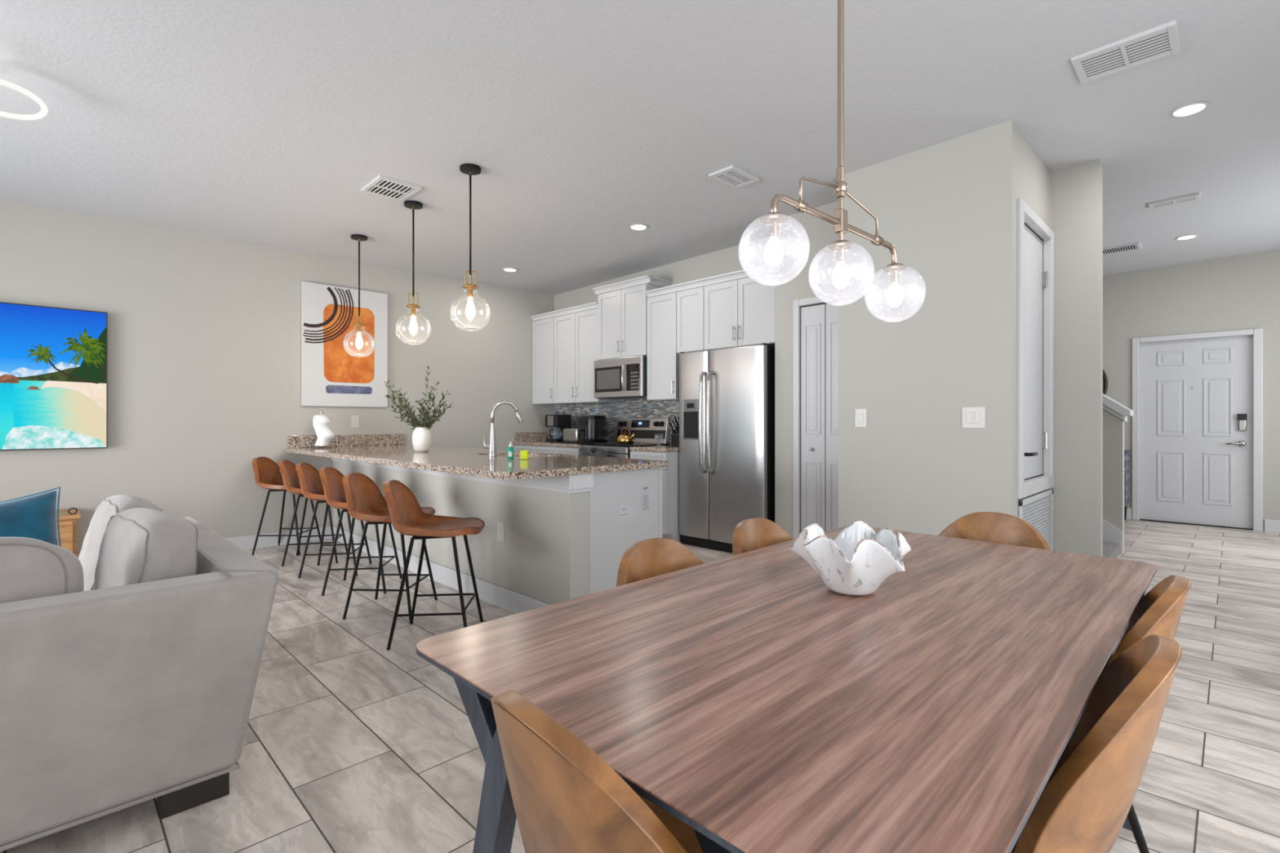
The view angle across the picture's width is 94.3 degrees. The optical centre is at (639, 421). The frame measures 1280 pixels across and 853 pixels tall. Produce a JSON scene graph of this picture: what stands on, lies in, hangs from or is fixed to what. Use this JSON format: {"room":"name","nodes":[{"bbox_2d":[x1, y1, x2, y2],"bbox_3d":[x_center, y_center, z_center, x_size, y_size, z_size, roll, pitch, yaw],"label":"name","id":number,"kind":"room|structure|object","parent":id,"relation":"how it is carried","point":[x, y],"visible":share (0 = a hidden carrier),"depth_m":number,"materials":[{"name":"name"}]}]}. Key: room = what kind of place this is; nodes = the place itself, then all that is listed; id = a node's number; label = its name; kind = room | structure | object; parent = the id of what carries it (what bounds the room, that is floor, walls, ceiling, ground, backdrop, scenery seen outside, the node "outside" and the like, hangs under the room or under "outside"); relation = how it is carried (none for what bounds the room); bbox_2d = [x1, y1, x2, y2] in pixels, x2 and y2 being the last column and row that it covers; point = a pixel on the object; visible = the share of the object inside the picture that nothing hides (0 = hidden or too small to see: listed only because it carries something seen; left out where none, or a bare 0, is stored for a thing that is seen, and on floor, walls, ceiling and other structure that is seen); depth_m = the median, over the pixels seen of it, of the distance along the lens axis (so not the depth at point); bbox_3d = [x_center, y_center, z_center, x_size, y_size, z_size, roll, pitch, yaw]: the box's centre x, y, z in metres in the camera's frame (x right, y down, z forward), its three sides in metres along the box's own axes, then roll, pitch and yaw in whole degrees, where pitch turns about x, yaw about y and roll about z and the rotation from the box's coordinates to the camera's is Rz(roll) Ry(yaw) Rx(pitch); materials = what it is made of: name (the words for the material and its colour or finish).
{"room":"dining room","nodes":[
{"label":"dining room","id":0,"kind":"room"},
{"bbox_2d":[0,200,554,555],"bbox_3d":[-3.946,-0.375,5.006,8.100,3.050,0.140,0,0,-45],"label":"wall","id":1,"kind":"structure","parent":0,"point":[204,331],"depth_m":5.17,"materials":[{"name":"grey paint"}]},
{"bbox_2d":[0,302,107,450],"bbox_3d":[-4.816,-0.323,3.995,1.838,1.058,0.059,0,0,-45],"label":"television","id":2,"kind":"object","parent":1,"relation":"attached to","point":[54,361],"visible":1,"depth_m":4.41,"materials":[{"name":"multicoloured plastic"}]},
{"bbox_2d":[76,525,332,558],"bbox_3d":[-4.815,1.085,4.027,5.085,0.130,0.015,0,0,-45],"label":"baseboard","id":3,"kind":"structure","parent":1,"relation":"attached to","point":[246,542],"depth_m":5.46,"materials":[{"name":"grey"}]},
{"bbox_2d":[301,281,387,407],"bbox_3d":[-2.918,-0.739,5.905,0.800,1.178,0.037,0,0,-45],"label":"wall art","id":4,"kind":"object","parent":1,"relation":"attached to","point":[331,376],"visible":1,"depth_m":5.85,"materials":[{"name":"white paper"}]},
{"bbox_2d":[351,415,359,427],"bbox_3d":[-2.868,0.000,5.979,0.080,0.120,0.008,0,0,-45],"label":"wall outlet","id":5,"kind":"object","parent":1,"relation":"attached to","point":[354,419],"visible":1,"depth_m":5.98,"materials":[{"name":"grey"}]},
{"bbox_2d":[0,0,1279,295],"bbox_3d":[0.407,-1.734,3.765,12.500,0.356,8.150,0,0,-45],"label":"ceiling","id":6,"kind":"structure","parent":0,"point":[265,122],"depth_m":3.23,"materials":[{"name":"grey paint"}]},
{"bbox_2d":[0,79,48,119],"bbox_3d":[-2.999,-1.541,2.603,0.575,0.167,0.556,0,0,-45],"label":"ceiling lamp","id":7,"kind":"object","parent":6,"relation":"attached to","point":[43,112],"visible":1,"depth_m":2.84,"materials":[{"name":"grey"}]},
{"bbox_2d":[342,234,374,356],"bbox_3d":[-2.467,-1.102,5.218,0.256,1.053,0.256,0,0,-45],"label":"pendant light","id":8,"kind":"object","parent":6,"relation":"hanging from","point":[358,343],"visible":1,"depth_m":5.21,"materials":[{"name":"black"}]},
{"bbox_2d":[360,174,422,201],"bbox_3d":[-1.750,-1.638,4.176,0.290,0.022,0.340,0,0,-45],"label":"ceiling vent","id":9,"kind":"object","parent":6,"relation":"in","point":[383,186],"visible":1,"depth_m":4.16,"materials":[{"name":"grey"}]},
{"bbox_2d":[395,200,431,344],"bbox_3d":[-1.707,-1.117,4.473,0.256,1.053,0.256,0,0,-45],"label":"pendant light","id":10,"kind":"object","parent":6,"relation":"hanging from","point":[414,205],"visible":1,"depth_m":4.47,"materials":[{"name":"black"}]},
{"bbox_2d":[449,163,490,330],"bbox_3d":[-1.105,-1.130,3.871,0.256,1.053,0.256,0,0,-45],"label":"pendant light","id":11,"kind":"object","parent":6,"relation":"hanging from","point":[470,169],"visible":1,"depth_m":3.87,"materials":[{"name":"clear glass"}]},
{"bbox_2d":[502,267,517,271],"bbox_3d":[-1.402,-1.639,6.411,0.160,0.009,0.160,0,0,-45],"label":"recessed light","id":12,"kind":"object","parent":6,"relation":"in","point":[508,269],"visible":1,"depth_m":6.41,"materials":[{"name":"white"}]},
{"bbox_2d":[629,223,648,230],"bbox_3d":[-0.011,-1.667,5.090,0.160,0.009,0.160,0,0,-45],"label":"recessed light","id":13,"kind":"object","parent":6,"relation":"in","point":[635,226],"visible":1,"depth_m":5.08,"materials":[{"name":"grey"}]},
{"bbox_2d":[708,164,759,188],"bbox_3d":[0.647,-1.681,4.083,0.310,0.022,0.200,0,0,-45],"label":"ceiling vent","id":14,"kind":"object","parent":6,"relation":"in","point":[733,176],"visible":1,"depth_m":4.07,"materials":[{"name":"grey"}]},
{"bbox_2d":[737,0,925,322],"bbox_3d":[0.491,-0.980,1.454,0.648,1.422,0.155,0,0,-37],"label":"chandelier","id":15,"kind":"object","parent":6,"relation":"hanging from","point":[773,252],"visible":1,"depth_m":1.45,"materials":[{"name":"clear glass"}]},
{"bbox_2d":[760,212,787,238],"bbox_3d":[0.293,-0.429,1.305,0.060,0.052,0.060,0,0,-45],"label":"socket","id":16,"kind":"object","parent":15,"relation":"attached to","point":[773,218],"depth_m":1.30,"materials":[{"name":"beige metal"}]},
{"bbox_2d":[827,240,853,263],"bbox_3d":[0.491,-0.414,1.453,0.060,0.052,0.060,0,0,-45],"label":"socket","id":17,"kind":"object","parent":15,"relation":"attached to","point":[847,244],"depth_m":1.44,"materials":[{"name":"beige metal"}]},
{"bbox_2d":[882,263,906,284],"bbox_3d":[0.687,-0.398,1.604,0.060,0.052,0.060,0,0,-45],"label":"socket","id":18,"kind":"object","parent":15,"relation":"attached to","point":[895,268],"depth_m":1.59,"materials":[{"name":"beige metal"}]},
{"bbox_2d":[1102,241,1142,255],"bbox_3d":[4.849,-1.752,6.019,0.270,0.022,0.345,0,0,-45],"label":"ceiling vent","id":19,"kind":"object","parent":6,"relation":"in","point":[1134,246],"visible":0.73,"depth_m":5.98,"materials":[{"name":"grey"}]},
{"bbox_2d":[1071,19,1180,84],"bbox_3d":[2.263,-1.714,2.772,0.280,0.022,0.370,0,0,-45],"label":"ceiling vent","id":20,"kind":"object","parent":6,"relation":"in","point":[1161,42],"visible":1,"depth_m":2.75,"materials":[{"name":"grey metal"}]},
{"bbox_2d":[1147,191,1199,208],"bbox_3d":[4.214,-1.744,4.689,0.150,0.022,0.302,0,0,-45],"label":"ceiling vent","id":21,"kind":"object","parent":6,"relation":"in","point":[1196,196],"visible":1,"depth_m":4.67,"materials":[{"name":"grey"}]},
{"bbox_2d":[1175,234,1198,239],"bbox_3d":[5.218,-1.760,5.671,0.160,0.009,0.160,0,0,-45],"label":"recessed light","id":22,"kind":"object","parent":6,"relation":"in","point":[1189,236],"visible":1,"depth_m":5.67,"materials":[{"name":"white"}]},
{"bbox_2d":[1169,101,1208,117],"bbox_3d":[3.041,-1.727,3.288,0.160,0.009,0.160,0,0,-45],"label":"recessed light","id":23,"kind":"object","parent":6,"relation":"in","point":[1193,108],"visible":1,"depth_m":3.28,"materials":[{"name":"white"}]},
{"bbox_2d":[0,519,1279,852],"bbox_3d":[0.407,1.200,3.765,12.500,0.100,8.150,0,0,-45],"label":"floor","id":24,"kind":"structure","parent":0,"point":[352,744],"depth_m":2.21,"materials":[{"name":"tile"}]},
{"bbox_2d":[56,508,80,555],"bbox_3d":[-4.706,0.905,3.790,1.645,0.490,0.485,0,0,-45],"label":"media console","id":25,"kind":"object","parent":24,"relation":"on","point":[68,522],"visible":0.3,"depth_m":4.18,"materials":[{"name":"brown wood"}]},
{"bbox_2d":[67,507,77,514],"bbox_3d":[-4.048,0.638,4.239,0.051,0.047,0.008,0,0,-45],"label":"metal ring","id":26,"kind":"object","parent":25,"relation":"on","point":[71,508],"visible":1,"depth_m":4.24,"materials":[{"name":"black"}]},
{"bbox_2d":[0,516,279,852],"bbox_3d":[-2.656,0.804,1.471,2.724,0.691,1.603,0,0,-45],"label":"sofa","id":27,"kind":"object","parent":24,"relation":"on","point":[113,698],"visible":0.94,"depth_m":1.63,"materials":[{"name":"grey fabric"}]},
{"bbox_3d":[-1.993,0.765,1.810,0.706,0.180,0.723,0,0,-45],"label":"seat cushion","id":28,"kind":"object","parent":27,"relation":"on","visible":0},
{"bbox_2d":[0,486,61,546],"bbox_3d":[-2.139,0.460,1.920,0.490,0.460,0.238,0,0,-39],"label":"throw pillow","id":29,"kind":"object","parent":28,"relation":"on","point":[33,516],"visible":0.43,"depth_m":1.99,"materials":[{"name":"teal fabric"}]},
{"bbox_2d":[0,536,84,603],"bbox_3d":[-1.898,0.525,1.487,0.212,0.420,0.740,0,0,44],"label":"cushion","id":30,"kind":"object","parent":28,"relation":"on","point":[30,568],"visible":0.48,"depth_m":1.64,"materials":[{"name":"grey fabric"}]},
{"bbox_2d":[92,507,198,590],"bbox_3d":[-1.695,0.517,2.026,0.619,0.430,0.211,0,0,38],"label":"cushion","id":31,"kind":"object","parent":28,"relation":"on","point":[138,545],"visible":0.52,"depth_m":1.89,"materials":[{"name":"grey fabric"}]},
{"bbox_3d":[-2.481,0.765,2.299,0.701,0.177,0.644,0,0,-45],"label":"seat cushion","id":32,"kind":"object","parent":27,"relation":"on","visible":0},
{"bbox_2d":[78,494,162,591],"bbox_3d":[-2.132,0.524,2.425,0.607,0.437,0.247,0,0,43],"label":"cushion","id":33,"kind":"object","parent":32,"relation":"on","point":[88,557],"visible":0.34,"depth_m":2.32,"materials":[{"name":"grey fabric"}]},
{"bbox_2d":[251,456,320,555],"bbox_3d":[-3.159,0.732,5.310,0.517,0.839,0.440,0,0,-2],"label":"bar stool","id":34,"kind":"object","parent":24,"relation":"on","point":[268,475],"visible":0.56,"depth_m":5.26,"materials":[{"name":"brown leather"}]},
{"bbox_2d":[277,459,347,566],"bbox_3d":[-2.720,0.732,4.959,0.517,0.839,0.440,0,0,-15],"label":"bar stool","id":35,"kind":"object","parent":24,"relation":"on","point":[290,477],"visible":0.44,"depth_m":4.84,"materials":[{"name":"leather"}]},
{"bbox_2d":[295,462,372,578],"bbox_3d":[-2.359,0.732,4.586,0.517,0.839,0.440,0,0,-10],"label":"bar stool","id":36,"kind":"object","parent":24,"relation":"on","point":[310,482],"visible":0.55,"depth_m":4.50,"materials":[{"name":"brown leather"}]},
{"bbox_2d":[319,466,402,595],"bbox_3d":[-1.942,0.732,4.141,0.517,0.839,0.440,0,0,-7],"label":"bar stool","id":37,"kind":"object","parent":24,"relation":"on","point":[331,478],"visible":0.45,"depth_m":4.06,"materials":[{"name":"brown leather"}]},
{"bbox_2d":[342,472,437,620],"bbox_3d":[-1.536,0.732,3.646,0.517,0.839,0.440,0,0,2],"label":"bar stool","id":38,"kind":"object","parent":24,"relation":"on","point":[366,502],"visible":0.75,"depth_m":3.64,"materials":[{"name":"brown leather"}]},
{"bbox_2d":[382,480,484,650],"bbox_3d":[-1.106,0.732,3.204,0.517,0.839,0.440,0,0,-5],"label":"bar stool","id":39,"kind":"object","parent":24,"relation":"on","point":[407,517],"visible":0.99,"depth_m":3.18,"materials":[{"name":"brown leather"}]},
{"bbox_2d":[330,457,662,613],"bbox_3d":[-1.438,0.716,4.756,0.748,0.868,3.759,0,0,-45],"label":"base cabinet","id":40,"kind":"object","parent":24,"relation":"on","point":[566,539],"visible":0.49,"depth_m":3.55,"materials":[{"name":"grey paint"}]},
{"bbox_2d":[284,434,668,479],"bbox_3d":[-1.562,0.205,4.617,1.180,0.151,3.780,0,0,-45],"label":"countertop","id":41,"kind":"structure","parent":40,"relation":"on","point":[382,449],"depth_m":3.88,"materials":[{"name":"stone"}]},
{"bbox_2d":[311,411,332,448],"bbox_3d":[-2.991,0.072,5.579,0.174,0.344,0.174,0,0,-45],"label":"paper towel holder","id":42,"kind":"object","parent":41,"relation":"on","point":[321,412],"visible":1,"depth_m":5.54,"materials":[{"name":"silver metal"}]},
{"bbox_2d":[312,415,334,445],"bbox_3d":[-2.970,0.083,5.586,0.172,0.285,0.160,0,0,-45],"label":"paper towel roll","id":43,"kind":"object","parent":42,"relation":"on","point":[321,424],"visible":1,"depth_m":5.54,"materials":[{"name":"white"}]},
{"bbox_2d":[412,427,431,452],"bbox_3d":[-1.782,0.145,4.851,0.150,0.198,0.150,0,0,-45],"label":"vase","id":44,"kind":"object","parent":41,"relation":"on","point":[421,437],"visible":0.97,"depth_m":4.79,"materials":[{"name":"white ceramic"}]},
{"bbox_2d":[383,365,453,430],"bbox_3d":[-1.807,-0.149,4.843,0.588,0.600,0.280,0,0,8],"label":"branches","id":45,"kind":"object","parent":44,"relation":"in","point":[414,422],"visible":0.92,"depth_m":4.83,"materials":[{"name":"green"}]},
{"bbox_2d":[483,400,523,456],"bbox_3d":[-0.965,0.047,4.209,0.277,0.394,0.073,0,0,-18],"label":"kitchen faucet","id":46,"kind":"object","parent":41,"relation":"on","point":[491,446],"visible":1,"depth_m":4.17,"materials":[{"name":"silver metal"}]},
{"bbox_2d":[507,441,514,459],"bbox_3d":[-0.838,0.186,3.850,0.042,0.115,0.042,0,0,-45],"label":"dish soap","id":47,"kind":"object","parent":41,"relation":"on","point":[510,450],"visible":1,"depth_m":3.83,"materials":[{"name":"teal"}]},
{"bbox_2d":[520,450,528,459],"bbox_3d":[-0.750,0.215,3.854,0.050,0.057,0.035,0,0,0],"label":"sponge","id":48,"kind":"object","parent":41,"relation":"on","point":[524,455],"visible":1,"depth_m":3.84,"materials":[{"name":"yellow"}]},
{"bbox_2d":[497,520,504,542],"bbox_3d":[-0.863,0.680,3.676,0.008,0.120,0.075,0,0,-45],"label":"wall outlet","id":49,"kind":"object","parent":40,"relation":"attached to","point":[500,526],"visible":1,"depth_m":3.67,"materials":[{"name":"grey"}]},
{"bbox_2d":[617,505,632,518],"bbox_3d":[-0.084,0.527,3.482,0.115,0.065,0.002,0,0,-45],"label":"sticker","id":50,"kind":"object","parent":40,"relation":"attached to","point":[624,511],"visible":1,"depth_m":3.48,"materials":[{"name":"grey"}]},
{"bbox_2d":[640,484,650,513],"bbox_3d":[0.034,0.468,3.600,0.090,0.165,0.002,0,0,-45],"label":"label","id":51,"kind":"object","parent":40,"relation":"attached to","point":[645,491],"visible":1,"depth_m":3.60,"materials":[{"name":"grey"}]},
{"bbox_2d":[642,487,649,510],"bbox_3d":[0.035,0.465,3.601,0.062,0.134,0.001,0,0,-45],"label":"print","id":52,"kind":"object","parent":51,"relation":"attached to","point":[646,491],"depth_m":3.60,"materials":[{"name":"grey"}]},
{"bbox_2d":[513,444,578,455],"bbox_3d":[-0.892,0.716,7.048,0.650,0.868,1.278,0,0,-45],"label":"base cabinet","id":53,"kind":"object","parent":24,"relation":"on","point":[539,449],"visible":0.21,"depth_m":6.80,"materials":[{"name":"grey"}]},
{"bbox_2d":[513,431,579,447],"bbox_3d":[-0.883,0.205,7.059,0.624,0.150,1.287,0,0,-45],"label":"countertop","id":54,"kind":"structure","parent":53,"relation":"on","point":[531,438],"depth_m":7.32,"materials":[{"name":"stone"}]},
{"bbox_2d":[545,414,571,441],"bbox_3d":[-1.007,0.079,7.217,0.257,0.327,0.236,0,0,-45],"label":"coffee maker","id":55,"kind":"object","parent":54,"relation":"on","point":[561,422],"visible":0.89,"depth_m":7.16,"materials":[{"name":"black plastic"}]},
{"bbox_2d":[562,427,579,443],"bbox_3d":[-0.739,0.158,6.891,0.180,0.168,0.310,0,0,-45],"label":"toaster","id":56,"kind":"object","parent":54,"relation":"on","point":[570,434],"visible":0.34,"depth_m":6.83,"materials":[{"name":"silver metal"}]},
{"bbox_2d":[577,415,607,443],"bbox_3d":[-0.558,0.084,6.690,0.358,0.312,0.290,0,0,-45],"label":"air fryer","id":57,"kind":"object","parent":54,"relation":"on","point":[591,428],"visible":0.96,"depth_m":6.58,"materials":[{"name":"black plastic"}]},
{"bbox_2d":[577,426,587,439],"bbox_3d":[-0.657,0.130,6.591,0.078,0.140,0.150,0,0,-45],"label":"basket","id":58,"kind":"object","parent":57,"relation":"on","point":[582,431],"depth_m":6.58,"materials":[{"name":"black plastic"}]},
{"bbox_2d":[490,690,702,852],"bbox_3d":[0.061,0.743,0.848,0.534,0.820,0.536,0,0,-40],"label":"dining chair","id":59,"kind":"object","parent":24,"relation":"on","point":[566,798],"visible":0.76,"depth_m":0.65,"materials":[{"name":"leather"}]},
{"bbox_2d":[578,417,670,458],"bbox_3d":[-0.192,0.545,6.300,0.692,1.170,0.756,0,0,-45],"label":"range oven","id":60,"kind":"object","parent":24,"relation":"on","point":[645,429],"visible":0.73,"depth_m":6.31,"materials":[{"name":"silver metal"}]},
{"bbox_2d":[578,445,607,457],"bbox_3d":[-0.483,0.378,6.072,0.056,0.253,0.455,0,0,-45],"label":"oven mitts","id":61,"kind":"object","parent":60,"relation":"hanging from","point":[584,451],"visible":0.48,"depth_m":6.09,"materials":[{"name":"fabric"}]},
{"bbox_2d":[579,442,666,447],"bbox_3d":[-0.189,0.241,6.302,0.555,0.018,0.756,0,0,-45],"label":"cooktop","id":62,"kind":"object","parent":60,"relation":"in","point":[596,444],"depth_m":6.16,"materials":[{"name":"black glass"}]},
{"bbox_2d":[617,426,635,444],"bbox_3d":[-0.144,0.143,6.112,0.187,0.173,0.187,0,0,0],"label":"kettle","id":63,"kind":"object","parent":60,"relation":"on","point":[625,437],"visible":1,"depth_m":6.05,"materials":[{"name":"gold metal"}]},
{"bbox_2d":[630,450,682,542],"bbox_3d":[0.279,0.716,5.878,0.650,0.868,0.486,0,0,-45],"label":"base cabinet","id":64,"kind":"object","parent":24,"relation":"on","point":[670,474],"visible":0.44,"depth_m":5.57,"materials":[{"name":"grey wood"}]},
{"bbox_2d":[629,444,679,452],"bbox_3d":[0.288,0.262,5.887,0.624,0.036,0.494,0,0,-45],"label":"countertop","id":65,"kind":"structure","parent":64,"relation":"on","point":[665,448],"depth_m":5.66,"materials":[{"name":"stone"}]},
{"bbox_2d":[669,416,679,446],"bbox_3d":[0.395,0.095,5.819,0.213,0.294,0.130,0,0,-45],"label":"knife block","id":66,"kind":"object","parent":65,"relation":"on","point":[675,434],"visible":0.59,"depth_m":5.79,"materials":[{"name":"black plastic"}]},
{"bbox_2d":[616,537,703,586],"bbox_3d":[0.203,0.743,1.518,0.534,0.820,0.536,0,0,45],"label":"dining chair","id":67,"kind":"object","parent":24,"relation":"on","point":[644,559],"visible":0.09,"depth_m":1.67,"materials":[{"name":"brown leather"}]},
{"bbox_2d":[679,342,774,551],"bbox_3d":[0.820,0.239,5.389,0.540,1.791,0.938,0,0,-45],"label":"refrigerator","id":68,"kind":"object","parent":24,"relation":"on","point":[726,396],"visible":0.93,"depth_m":5.21,"materials":[{"name":"silver metal"}]},
{"bbox_2d":[732,517,793,555],"bbox_3d":[0.560,0.743,1.875,0.534,0.820,0.536,0,0,45],"label":"dining chair","id":69,"kind":"object","parent":24,"relation":"on","point":[751,534],"visible":0.15,"depth_m":2.03,"materials":[{"name":"brown leather"}]},
{"bbox_2d":[415,525,1156,852],"bbox_3d":[0.519,0.775,1.374,1.753,0.750,0.908,0,0,-45],"label":"dining table","id":70,"kind":"object","parent":24,"relation":"on","point":[763,707],"visible":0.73,"depth_m":0.93,"materials":[{"name":"brown wood"}]},
{"bbox_2d":[790,520,911,595],"bbox_3d":[0.502,0.323,1.411,0.270,0.146,0.274,0,0,-45],"label":"bowl","id":71,"kind":"object","parent":70,"relation":"on","point":[857,562],"visible":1,"depth_m":1.34,"materials":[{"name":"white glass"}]},
{"bbox_2d":[937,511,1051,550],"bbox_3d":[1.134,0.743,2.013,0.534,0.820,0.536,0,0,-45],"label":"dining chair","id":72,"kind":"object","parent":24,"relation":"on","point":[986,526],"visible":0.14,"depth_m":2.17,"materials":[{"name":"brown leather"}]},
{"bbox_2d":[1010,634,1182,852],"bbox_3d":[0.609,0.743,1.059,0.534,0.820,0.536,0,0,43],"label":"dining chair","id":73,"kind":"object","parent":24,"relation":"on","point":[1084,806],"visible":0.47,"depth_m":0.82,"materials":[{"name":"brown leather"}]},
{"bbox_2d":[1124,449,1130,519],"bbox_3d":[5.358,0.743,7.066,0.400,0.815,0.705,0,0,-45],"label":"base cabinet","id":74,"kind":"object","parent":24,"relation":"on","point":[1126,452],"visible":0.16,"depth_m":6.79,"materials":[{"name":"grey"}]},
{"bbox_2d":[1107,574,1191,852],"bbox_3d":[0.970,0.743,1.433,0.534,0.820,0.536,0,0,44],"label":"dining chair","id":75,"kind":"object","parent":24,"relation":"on","point":[1159,611],"visible":0.12,"depth_m":1.21,"materials":[{"name":"brown leather"}]},
{"bbox_2d":[554,236,774,444],"bbox_3d":[0.177,-0.375,6.527,0.120,3.050,3.540,0,0,-45],"label":"wall","id":76,"kind":"structure","parent":0,"point":[726,260],"depth_m":6.06,"materials":[{"name":"grey paint"}]},
{"bbox_2d":[529,311,564,404],"bbox_3d":[-1.091,-0.772,7.438,0.380,1.105,0.449,0,0,-45],"label":"upper cabinet","id":77,"kind":"object","parent":76,"relation":"attached to","point":[543,329],"visible":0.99,"depth_m":7.33,"materials":[{"name":"grey wood"}]},
{"bbox_2d":[551,302,621,404],"bbox_3d":[-0.641,-0.772,6.988,0.380,1.105,0.819,0,0,-45],"label":"upper cabinet","id":78,"kind":"object","parent":76,"relation":"attached to","point":[575,334],"visible":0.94,"depth_m":6.88,"materials":[{"name":"grey wood"}]},
{"bbox_2d":[554,399,679,444],"bbox_3d":[-0.209,-0.004,6.816,0.012,0.492,2.535,0,0,-45],"label":"backsplash","id":79,"kind":"structure","parent":76,"relation":"attached to","point":[632,408],"depth_m":6.84,"materials":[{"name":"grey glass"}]},
{"bbox_2d":[592,275,672,359],"bbox_3d":[-0.089,-1.080,6.430,0.391,0.800,0.847,0,0,-45],"label":"upper cabinet","id":80,"kind":"object","parent":76,"relation":"attached to","point":[622,313],"visible":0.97,"depth_m":6.28,"materials":[{"name":"grey wood"}]},
{"bbox_2d":[594,355,647,399],"bbox_3d":[-0.120,-0.464,6.399,0.450,0.417,0.743,0,0,-45],"label":"microwave","id":81,"kind":"object","parent":80,"relation":"attached to","point":[622,378],"visible":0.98,"depth_m":6.22,"materials":[{"name":"silver metal"}]},
{"bbox_2d":[644,284,679,400],"bbox_3d":[0.321,-0.772,6.026,0.380,1.105,0.399,0,0,-45],"label":"upper cabinet","id":82,"kind":"object","parent":76,"relation":"attached to","point":[663,357],"visible":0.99,"depth_m":5.91,"materials":[{"name":"grey wood"}]},
{"bbox_2d":[674,279,706,353],"bbox_3d":[0.584,-0.995,5.764,0.378,0.660,0.340,0,0,-45],"label":"upper cabinet","id":83,"kind":"object","parent":76,"relation":"attached to","point":[690,302],"visible":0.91,"depth_m":5.65,"materials":[{"name":"grey wood"}]},
{"bbox_2d":[702,264,774,351],"bbox_3d":[0.976,-0.995,5.371,0.380,0.660,0.766,0,0,-45],"label":"upper cabinet","id":84,"kind":"object","parent":76,"relation":"attached to","point":[739,312],"visible":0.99,"depth_m":5.24,"materials":[{"name":"grey wood"}]},
{"bbox_2d":[774,200,838,538],"bbox_3d":[1.980,-0.375,4.610,0.680,3.050,1.720,0,0,-45],"label":"wall","id":85,"kind":"structure","parent":0,"point":[820,234],"depth_m":4.88,"materials":[{"name":"grey paint"}]},
{"bbox_2d":[793,293,838,539],"bbox_3d":[1.504,0.080,4.609,0.055,2.140,0.690,0,0,-45],"label":"door","id":86,"kind":"structure","parent":85,"relation":"in","point":[819,323],"depth_m":4.71,"materials":[{"name":"grey wood"}]},
{"bbox_2d":[1102,542,1120,558],"bbox_3d":[2.881,0.260,5.363,1.660,1.780,2.110,0,0,-45],"label":"stair","id":87,"kind":"structure","parent":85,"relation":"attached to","point":[1113,550],"depth_m":5.01,"materials":[{"name":"grey carpet"}]},
{"bbox_2d":[838,120,1051,535],"bbox_3d":[2.108,-0.375,4.108,1.030,3.050,1.046,0,0,-45],"label":"wall","id":88,"kind":"structure","parent":0,"point":[948,209],"depth_m":3.68,"materials":[{"name":"grey paint"}]},
{"bbox_2d":[854,408,866,426],"bbox_3d":[1.485,-0.025,3.995,0.010,0.125,0.080,0,0,-45],"label":"light switch","id":89,"kind":"object","parent":88,"relation":"attached to","point":[860,415],"visible":1,"depth_m":3.99,"materials":[{"name":"grey"}]},
{"bbox_2d":[961,406,985,427],"bbox_3d":[1.971,-0.025,3.509,0.010,0.125,0.125,0,0,-45],"label":"light switch","id":90,"kind":"object","parent":88,"relation":"attached to","point":[975,416],"visible":1,"depth_m":3.51,"materials":[{"name":"grey"}]},
{"bbox_2d":[1017,197,1054,499],"bbox_3d":[2.511,-0.425,3.780,0.917,1.750,0.116,0,0,-45],"label":"door","id":91,"kind":"structure","parent":88,"relation":"in","point":[1031,279],"depth_m":3.88,"materials":[{"name":"grey wood"}]},
{"bbox_2d":[1018,488,1053,550],"bbox_3d":[2.522,0.775,3.771,0.870,0.630,0.014,0,0,-45],"label":"air vent","id":92,"kind":"object","parent":88,"relation":"in","point":[1037,509],"visible":0.41,"depth_m":3.85,"materials":[{"name":"grey"}]},
{"bbox_2d":[1051,159,1102,556],"bbox_3d":[2.364,-0.375,4.640,0.085,3.050,1.980,0,0,-45],"label":"wall","id":93,"kind":"structure","parent":0,"point":[1077,191],"depth_m":3.99,"materials":[{"name":"grey paint"}]},
{"bbox_2d":[1102,408,1124,552],"bbox_3d":[3.493,-0.300,6.032,0.110,2.900,2.210,0,0,-45],"label":"wall","id":94,"kind":"structure","parent":0,"point":[1113,425],"depth_m":5.26,"materials":[{"name":"grey paint"}]},
{"bbox_2d":[1102,519,1122,553],"bbox_3d":[3.447,0.275,5.986,0.020,1.750,2.210,0,0,-45],"label":"trim","id":95,"kind":"structure","parent":94,"relation":"attached to","point":[1111,534],"depth_m":5.25,"materials":[{"name":"grey"}]},
{"bbox_2d":[1102,393,1133,421],"bbox_3d":[3.514,-0.895,6.010,0.230,1.785,2.270,0,0,-45],"label":"trim","id":96,"kind":"structure","parent":94,"relation":"attached to","point":[1118,410],"depth_m":5.21,"materials":[{"name":"grey"}]},
{"bbox_2d":[1102,248,1279,531],"bbox_3d":[4.784,-0.375,8.107,0.170,3.050,8.100,0,0,-45],"label":"wall","id":97,"kind":"structure","parent":0,"point":[1239,291],"depth_m":6.57,"materials":[{"name":"grey paint"}]},
{"bbox_2d":[1102,368,1107,394],"bbox_3d":[5.328,-0.450,7.400,0.044,0.794,0.794,0,0,-45],"label":"round mirror","id":98,"kind":"object","parent":97,"relation":"attached to","point":[1104,376],"visible":0.08,"depth_m":7.12,"materials":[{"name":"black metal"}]},
{"bbox_2d":[1131,328,1262,531],"bbox_3d":[6.184,0.085,6.632,0.115,2.130,1.063,0,0,-45],"label":"door","id":99,"kind":"structure","parent":97,"relation":"in","point":[1202,399],"depth_m":6.60,"materials":[{"name":"grey wood"}]},
{"bbox_2d":[1126,507,1279,533],"bbox_3d":[5.883,1.085,6.873,0.020,0.130,4.400,0,0,-45],"label":"baseboard","id":100,"kind":"structure","parent":97,"relation":"attached to","point":[1270,526],"depth_m":6.18,"materials":[{"name":"grey"}]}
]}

